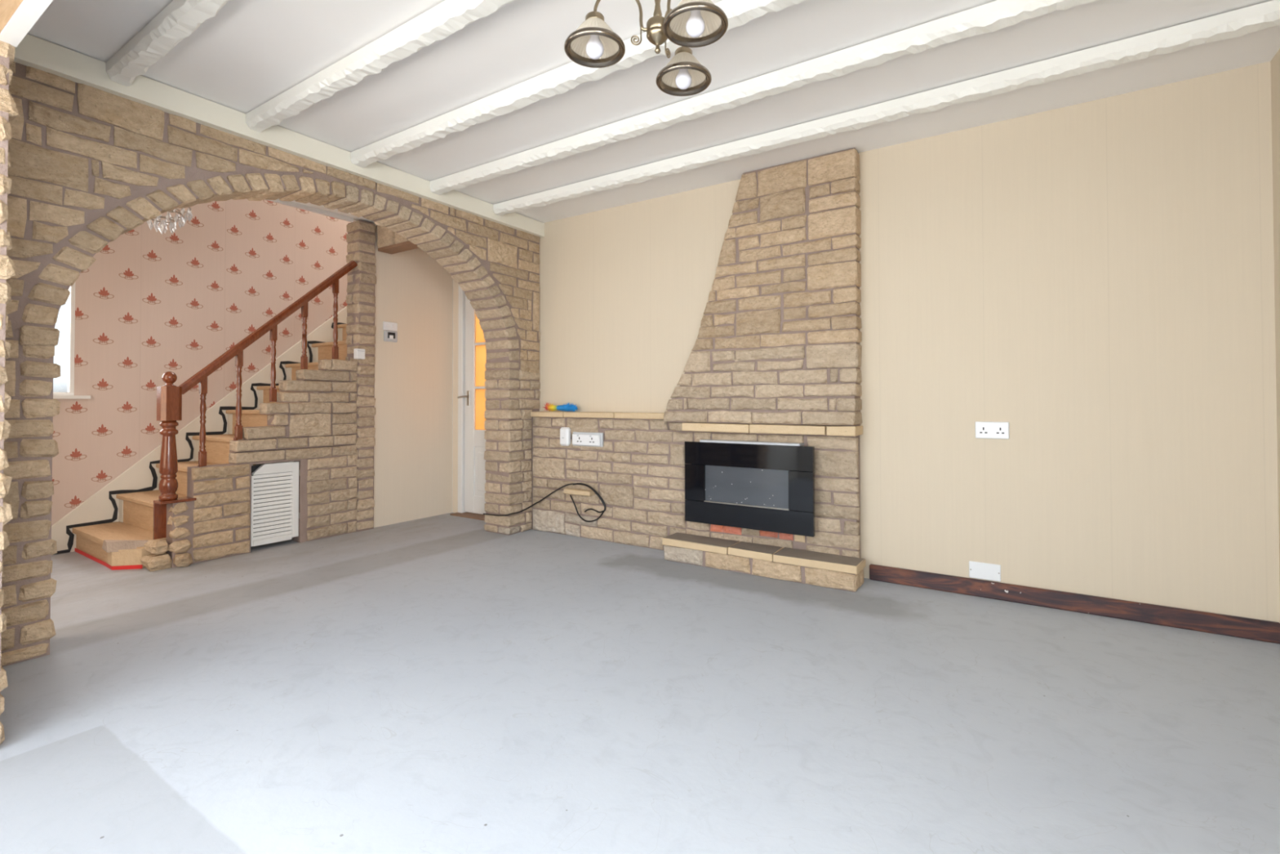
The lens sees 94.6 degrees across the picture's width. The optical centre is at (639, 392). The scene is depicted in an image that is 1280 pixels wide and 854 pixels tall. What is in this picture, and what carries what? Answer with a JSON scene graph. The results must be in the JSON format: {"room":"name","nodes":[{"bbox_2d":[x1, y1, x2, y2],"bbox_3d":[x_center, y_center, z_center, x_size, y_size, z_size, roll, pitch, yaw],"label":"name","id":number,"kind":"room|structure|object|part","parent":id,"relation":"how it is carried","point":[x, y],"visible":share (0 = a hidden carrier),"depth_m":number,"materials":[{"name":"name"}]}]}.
{"room":"living room","nodes":[
{"label":"living room","id":0,"kind":"room"},
{"bbox_2d":[0,0,53,744],"bbox_3d":[-1.147,-0.199,0.283,4.180,2.401,1.672,-1,-1,33],"label":"wall","id":1,"kind":"structure","parent":0,"point":[17,17],"depth_m":1.70,"materials":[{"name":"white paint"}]},
{"bbox_2d":[51,198,354,525],"bbox_3d":[-2.846,-1.320,5.526,0.150,4.800,6.050,-1,-1,33],"label":"wall","id":2,"kind":"structure","parent":0,"point":[151,304],"depth_m":4.43,"materials":[{"name":"pink paper"}]},
{"bbox_3d":[-4.037,0.537,3.678,0.150,1.035,0.717,-1,-1,33],"label":"wall panel","id":3,"kind":"part","parent":2,"relation":"part of","materials":[{"name":"pink paper"}]},
{"bbox_2d":[53,282,75,395],"bbox_3d":[-3.998,-0.438,3.666,0.048,0.915,0.717,-1,-1,33],"label":"window","id":4,"kind":"structure","parent":2,"relation":"in","point":[71,334],"depth_m":3.94,"materials":[{"name":"white paint"}]},
{"bbox_3d":[-3.997,0.008,3.659,0.048,0.022,0.717,-1,-1,33],"label":"frame rail","id":5,"kind":"part","parent":4,"relation":"part of","materials":[{"name":"white paint"}]},
{"bbox_2d":[53,395,90,399],"bbox_3d":[-3.949,0.030,3.654,0.037,0.022,0.822,-1,-1,33],"label":"windowsill","id":6,"kind":"structure","parent":2,"relation":"attached to","point":[55,397],"depth_m":3.90,"materials":[{"name":"white paint"}]},
{"bbox_2d":[140,220,376,571],"bbox_3d":[-2.512,-0.132,4.076,0.200,2.389,1.435,-1,-1,32],"label":"wall","id":7,"kind":"structure","parent":0,"point":[334,452],"depth_m":4.22,"materials":[{"name":"stone"}]},
{"bbox_2d":[153,260,357,539],"bbox_3d":[-2.531,-0.065,4.029,0.125,1.904,1.232,-1,-1,33],"label":"balustrade","id":8,"kind":"object","parent":7,"relation":"on","point":[169,396],"visible":1,"depth_m":3.69,"materials":[{"name":"red wood"}]},
{"bbox_3d":[-2.835,0.407,3.554,0.092,0.477,0.092,-1,-1,33],"label":"newel post","id":9,"kind":"part","parent":8,"relation":"part of","materials":[{"name":"red wood"}]},
{"bbox_3d":[-2.506,-0.497,4.070,0.060,1.038,1.147,-1,-1,33],"label":"handrail","id":10,"kind":"part","parent":8,"relation":"part of","materials":[{"name":"red wood"}]},
{"bbox_2d":[250,461,300,546],"bbox_3d":[-2.495,0.756,4.042,0.038,0.540,0.312,-1,-1,33],"label":"door","id":11,"kind":"structure","parent":7,"relation":"in","point":[274,501],"depth_m":4.03,"materials":[{"name":"white paint"}]},
{"bbox_3d":[-2.505,0.519,4.029,0.028,0.067,0.247,-1,-1,33],"label":"rail","id":12,"kind":"part","parent":11,"relation":"part of","materials":[{"name":"white paint"}]},
{"bbox_3d":[-2.504,1.006,4.022,0.028,0.038,0.247,-1,-1,33],"label":"rail","id":13,"kind":"part","parent":11,"relation":"part of","materials":[{"name":"white paint"}]},
{"bbox_2d":[264,198,353,222],"bbox_3d":[-2.895,-1.365,3.495,0.025,0.090,2.500,-1,-1,33],"label":"trim","id":14,"kind":"structure","parent":7,"relation":"attached to","point":[293,204],"depth_m":4.29,"materials":[{"name":"white paint"}]},
{"bbox_2d":[353,348,364,359],"bbox_3d":[-2.144,-0.291,4.515,0.044,0.079,0.070,-1,-1,33],"label":"light switch","id":15,"kind":"object","parent":7,"relation":"on","point":[358,353],"visible":1,"depth_m":4.50,"materials":[{"name":"white plastic"}]},
{"bbox_2d":[0,61,540,666],"bbox_3d":[-1.731,-0.152,3.461,0.287,2.400,3.053,-1,-1,33],"label":"wall","id":16,"kind":"structure","parent":0,"point":[90,166],"depth_m":2.52,"materials":[{"name":"beige stone"}]},
{"bbox_2d":[13,33,544,237],"bbox_3d":[-1.608,-1.296,3.397,0.045,0.106,3.048,-1,-1,33],"label":"trim","id":17,"kind":"structure","parent":16,"relation":"on","point":[33,51],"depth_m":2.82,"materials":[{"name":"white wood"}]},
{"bbox_2d":[377,225,418,253],"bbox_3d":[-1.701,-1.226,4.489,0.800,0.221,0.152,-1,-1,33],"label":"lintel beam","id":18,"kind":"structure","parent":0,"point":[389,242],"depth_m":4.57,"materials":[{"name":"stone"}]},
{"bbox_2d":[373,222,453,527],"bbox_3d":[-1.214,-0.115,6.062,0.070,2.400,3.335,-1,-1,33],"label":"wall","id":19,"kind":"structure","parent":0,"point":[413,425],"depth_m":4.95,"materials":[{"name":"beige paint"}]},
{"bbox_2d":[382,321,397,331],"bbox_3d":[-2.014,-0.530,4.769,0.015,0.069,0.125,-1,-1,33],"label":"light switch","id":20,"kind":"object","parent":19,"relation":"attached to","point":[387,326],"visible":1,"depth_m":4.76,"materials":[{"name":"white plastic"}]},
{"bbox_2d":[383,330,397,342],"bbox_3d":[-2.010,-0.450,4.765,0.026,0.086,0.115,-1,-1,33],"label":"thermostat","id":21,"kind":"object","parent":19,"relation":"attached to","point":[388,335],"visible":1,"depth_m":4.75,"materials":[{"name":"grey plastic"}]},
{"bbox_2d":[0,512,1279,853],"bbox_3d":[-0.977,1.084,2.563,6.180,0.100,5.500,-1,-1,33],"label":"floor","id":22,"kind":"structure","parent":0,"point":[445,683],"depth_m":1.90,"materials":[{"name":"grey carpet"}]},
{"bbox_2d":[51,306,346,569],"bbox_3d":[-2.509,-0.536,5.028,0.944,3.228,3.706,-1,-1,33],"label":"staircase","id":23,"kind":"structure","parent":22,"relation":"on","point":[111,528],"depth_m":4.19,"materials":[{"name":"brown wood"}]},
{"bbox_2d":[530,411,860,557],"bbox_3d":[0.185,0.596,3.921,2.446,0.913,0.164,-1,-1,33],"label":"stone wall","id":24,"kind":"structure","parent":22,"relation":"on","point":[638,470],"depth_m":4.00,"materials":[{"name":"beige stone"}]},
{"bbox_2d":[483,482,605,522],"bbox_3d":[-0.715,0.794,4.321,0.997,0.277,0.244,-1,-1,33],"label":"cable","id":25,"kind":"object","parent":24,"relation":"hanging from","point":[579,483],"visible":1,"depth_m":4.28,"materials":[{"name":"black plastic"}]},
{"bbox_2d":[542,400,577,411],"bbox_3d":[-0.602,0.108,4.463,0.328,0.080,0.100,-1,-1,33],"label":"feather duster","id":26,"kind":"object","parent":24,"relation":"on","point":[568,407],"visible":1,"depth_m":4.43,"materials":[{"name":"blue plastic"}]},
{"bbox_2d":[560,426,570,445],"bbox_3d":[-0.551,0.327,4.350,0.082,0.136,0.053,-1,-1,33],"label":"plug","id":27,"kind":"object","parent":24,"relation":"attached to","point":[565,432],"visible":1,"depth_m":4.33,"materials":[{"name":"white plastic"}]},
{"bbox_2d":[572,431,603,446],"bbox_3d":[-0.366,0.337,4.243,0.274,0.099,0.037,-1,-1,33],"label":"double socket","id":28,"kind":"object","parent":24,"relation":"attached to","point":[579,438],"visible":1,"depth_m":4.22,"materials":[{"name":"white plastic"}]},
{"bbox_2d":[684,439,814,537],"bbox_3d":[0.647,0.551,3.536,0.812,0.511,0.096,-1,-1,33],"label":"electric fireplace","id":29,"kind":"object","parent":24,"relation":"attached to","point":[755,485],"visible":1,"depth_m":3.48,"materials":[{"name":"black"}]},
{"bbox_3d":[0.346,0.563,3.693,0.136,0.222,0.028,-1,-1,33],"label":"glass panel","id":30,"kind":"part","parent":29,"relation":"part of","materials":[{"name":"black glass"}]},
{"bbox_3d":[0.628,0.377,3.510,0.812,0.140,0.028,-1,-1,33],"label":"glass panel","id":31,"kind":"part","parent":29,"relation":"part of","materials":[{"name":"black glass"}]},
{"bbox_3d":[0.629,0.740,3.505,0.812,0.133,0.028,-1,-1,33],"label":"glass panel","id":32,"kind":"part","parent":29,"relation":"part of","materials":[{"name":"black glass"}]},
{"bbox_3d":[0.908,0.557,3.324,0.142,0.222,0.028,-1,-1,33],"label":"glass panel","id":33,"kind":"part","parent":29,"relation":"part of","materials":[{"name":"black glass"}]},
{"bbox_2d":[662,532,865,591],"bbox_3d":[0.679,0.974,3.439,1.175,0.141,0.192,-1,-1,33],"label":"hearth","id":34,"kind":"object","parent":22,"relation":"on","point":[842,572],"visible":1,"depth_m":3.33,"materials":[{"name":"beige stone"}]},
{"bbox_2d":[27,0,1279,223],"bbox_3d":[-0.443,-1.419,2.444,5.250,0.100,3.770,-1,-1,33],"label":"ceiling","id":35,"kind":"structure","parent":0,"point":[242,58],"depth_m":2.52,"materials":[{"name":"white paint"}]},
{"bbox_2d":[146,207,192,234],"bbox_3d":[-2.762,-1.131,3.417,0.280,0.440,0.279,-1,-1,33],"label":"crystal chandelier","id":36,"kind":"object","parent":35,"relation":"hanging from","point":[163,224],"visible":0.5,"depth_m":3.43,"materials":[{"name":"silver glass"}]},
{"bbox_2d":[106,0,233,86],"bbox_3d":[-0.501,-1.345,1.371,4.022,0.068,0.085,-1,-1,33],"label":"ceiling beam","id":37,"kind":"structure","parent":35,"relation":"attached to","point":[180,19],"depth_m":2.18,"materials":[{"name":"white paint"}]},
{"bbox_2d":[245,0,513,133],"bbox_3d":[-0.215,-1.339,1.807,4.022,0.068,0.084,-1,-1,33],"label":"ceiling beam","id":38,"kind":"structure","parent":35,"relation":"attached to","point":[447,17],"depth_m":2.32,"materials":[{"name":"white paint"}]},
{"bbox_2d":[350,0,804,168],"bbox_3d":[0.077,-1.333,2.253,4.022,0.068,0.085,-1,-1,33],"label":"ceiling beam","id":39,"kind":"structure","parent":35,"relation":"attached to","point":[559,80],"depth_m":2.59,"materials":[{"name":"white paint"}]},
{"bbox_2d":[564,0,728,96],"bbox_3d":[0.061,-1.115,1.540,0.411,0.534,0.408,-1,-1,33],"label":"chandelier","id":40,"kind":"object","parent":35,"relation":"hanging from","point":[692,23],"visible":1,"depth_m":1.49,"materials":[{"name":"gold metal"}]},
{"bbox_3d":[-0.115,-0.908,1.501,0.145,0.071,0.145,-1,-1,33],"label":"lamp shade","id":41,"kind":"part","parent":40,"relation":"part of","materials":[{"name":"beige glass"}]},
{"bbox_3d":[-0.115,-0.887,1.501,0.046,0.078,0.046,-1,-1,33],"label":"bulb","id":42,"kind":"part","parent":40,"relation":"part of","materials":[{"name":"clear glass"}]},
{"bbox_3d":[-0.051,-0.979,1.509,0.138,0.106,0.009,0,-1,-6],"label":"arm","id":43,"kind":"part","parent":40,"relation":"part of","materials":[{"name":"gold metal"}]},
{"bbox_3d":[0.099,-0.980,1.454,0.009,0.106,0.116,1,-1,-39],"label":"arm","id":44,"kind":"part","parent":40,"relation":"part of","materials":[{"name":"gold metal"}]},
{"bbox_3d":[0.122,-0.885,1.648,0.046,0.078,0.046,-1,-1,33],"label":"bulb","id":45,"kind":"part","parent":40,"relation":"part of","materials":[{"name":"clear glass"}]},
{"bbox_3d":[0.122,-0.906,1.648,0.145,0.071,0.145,-1,-1,33],"label":"lamp shade","id":46,"kind":"part","parent":40,"relation":"part of","materials":[{"name":"beige glass"}]},
{"bbox_3d":[0.132,-0.889,1.411,0.046,0.078,0.046,-1,-1,33],"label":"bulb","id":47,"kind":"part","parent":40,"relation":"part of","materials":[{"name":"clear glass"}]},
{"bbox_3d":[0.132,-0.909,1.411,0.145,0.071,0.145,-1,-1,33],"label":"lamp shade","id":48,"kind":"part","parent":40,"relation":"part of","materials":[{"name":"beige glass"}]},
{"bbox_2d":[430,0,1096,195],"bbox_3d":[0.367,-1.327,2.695,4.022,0.068,0.085,-1,-1,33],"label":"ceiling beam","id":49,"kind":"structure","parent":35,"relation":"attached to","point":[989,17],"depth_m":2.50,"materials":[{"name":"white paint"}]},
{"bbox_2d":[493,0,1279,215],"bbox_3d":[0.658,-1.320,3.140,4.022,0.068,0.085,-1,-1,33],"label":"ceiling beam","id":50,"kind":"structure","parent":35,"relation":"attached to","point":[1242,21],"depth_m":2.63,"materials":[{"name":"white paint"}]},
{"bbox_2d":[452,61,1279,622],"bbox_3d":[0.524,-0.149,3.880,5.230,2.400,0.120,-1,-1,33],"label":"wall","id":51,"kind":"structure","parent":0,"point":[1094,279],"depth_m":2.86,"materials":[{"name":"beige paint"}]},
{"bbox_2d":[449,511,484,520],"bbox_3d":[-1.240,1.063,4.972,0.890,0.012,0.160,-1,-1,33],"label":"threshold","id":52,"kind":"object","parent":51,"relation":"attached to","point":[467,514],"depth_m":5.07,"materials":[{"name":"brown wood"}]},
{"bbox_2d":[457,285,486,514],"bbox_3d":[-1.223,0.050,5.014,0.890,2.040,0.134,-1,-1,33],"label":"door","id":53,"kind":"structure","parent":51,"relation":"in","point":[472,351],"depth_m":5.17,"materials":[{"name":"white paint"}]},
{"bbox_3d":[-1.563,0.054,5.257,0.056,2.040,0.100,-1,-1,33],"label":"frame","id":54,"kind":"part","parent":53,"relation":"part of","materials":[{"name":"white paint"}]},
{"bbox_3d":[-1.552,0.042,5.182,0.089,0.025,0.054,-1,-1,33],"label":"lever","id":55,"kind":"part","parent":53,"relation":"part of","materials":[{"name":"silver metal"}]},
{"bbox_3d":[-1.506,0.053,5.186,0.036,0.130,0.009,-1,-1,33],"label":"handle plate","id":56,"kind":"part","parent":53,"relation":"part of","materials":[{"name":"silver metal"}]},
{"bbox_3d":[-1.215,0.975,5.011,0.530,0.150,0.040,-1,-1,33],"label":"rail","id":57,"kind":"part","parent":53,"relation":"part of","materials":[{"name":"white paint"}]},
{"bbox_3d":[-1.216,0.398,5.019,0.530,0.145,0.040,-1,-1,33],"label":"rail","id":58,"kind":"part","parent":53,"relation":"part of","materials":[{"name":"white paint"}]},
{"bbox_3d":[-1.218,-0.611,5.034,0.530,0.358,0.005,-1,-1,33],"label":"pane","id":59,"kind":"part","parent":53,"relation":"part of","materials":[{"name":"orange glass"}]},
{"bbox_3d":[-1.217,0.147,5.023,0.530,0.355,0.005,-1,-1,33],"label":"pane","id":60,"kind":"part","parent":53,"relation":"part of","materials":[{"name":"orange glass"}]},
{"bbox_3d":[-1.215,0.685,5.016,0.530,0.430,0.017,-1,-1,33],"label":"panel","id":61,"kind":"part","parent":53,"relation":"part of","materials":[{"name":"white paint"}]},
{"bbox_3d":[-1.218,-0.231,5.028,0.530,0.358,0.005,-1,-1,33],"label":"pane","id":62,"kind":"part","parent":53,"relation":"part of","materials":[{"name":"orange glass"}]},
{"bbox_2d":[662,147,862,436],"bbox_3d":[0.694,-0.553,3.589,1.220,1.598,0.189,-1,-1,33],"label":"chimney breast","id":63,"kind":"object","parent":51,"relation":"attached to","point":[777,348],"visible":1,"depth_m":3.46,"materials":[{"name":"beige stone"}]},
{"bbox_2d":[968,560,1000,582],"bbox_3d":[1.744,0.906,2.988,0.139,0.084,0.008,-1,-1,33],"label":"blank plate","id":64,"kind":"object","parent":51,"relation":"attached to","point":[989,571],"visible":1,"depth_m":2.98,"materials":[{"name":"white plastic"}]},
{"bbox_2d":[975,421,1008,439],"bbox_3d":[1.772,0.192,2.974,0.147,0.085,0.016,-1,-1,33],"label":"double socket","id":65,"kind":"object","parent":51,"relation":"attached to","point":[997,430],"visible":1,"depth_m":2.97,"materials":[{"name":"white plastic"}]},
{"bbox_2d":[869,564,1279,644],"bbox_3d":[1.946,0.991,2.847,1.600,0.085,0.022,-1,-1,33],"label":"baseboard","id":66,"kind":"structure","parent":51,"relation":"attached to","point":[1257,629],"depth_m":2.74,"materials":[{"name":"brown wood"}]},
{"bbox_2d":[1271,48,1279,582],"bbox_3d":[1.765,-0.193,1.022,0.120,2.400,3.300,-1,-1,33],"label":"wall","id":67,"kind":"structure","parent":0,"point":[1275,62],"depth_m":2.41,"materials":[{"name":"beige paint"}]}
]}

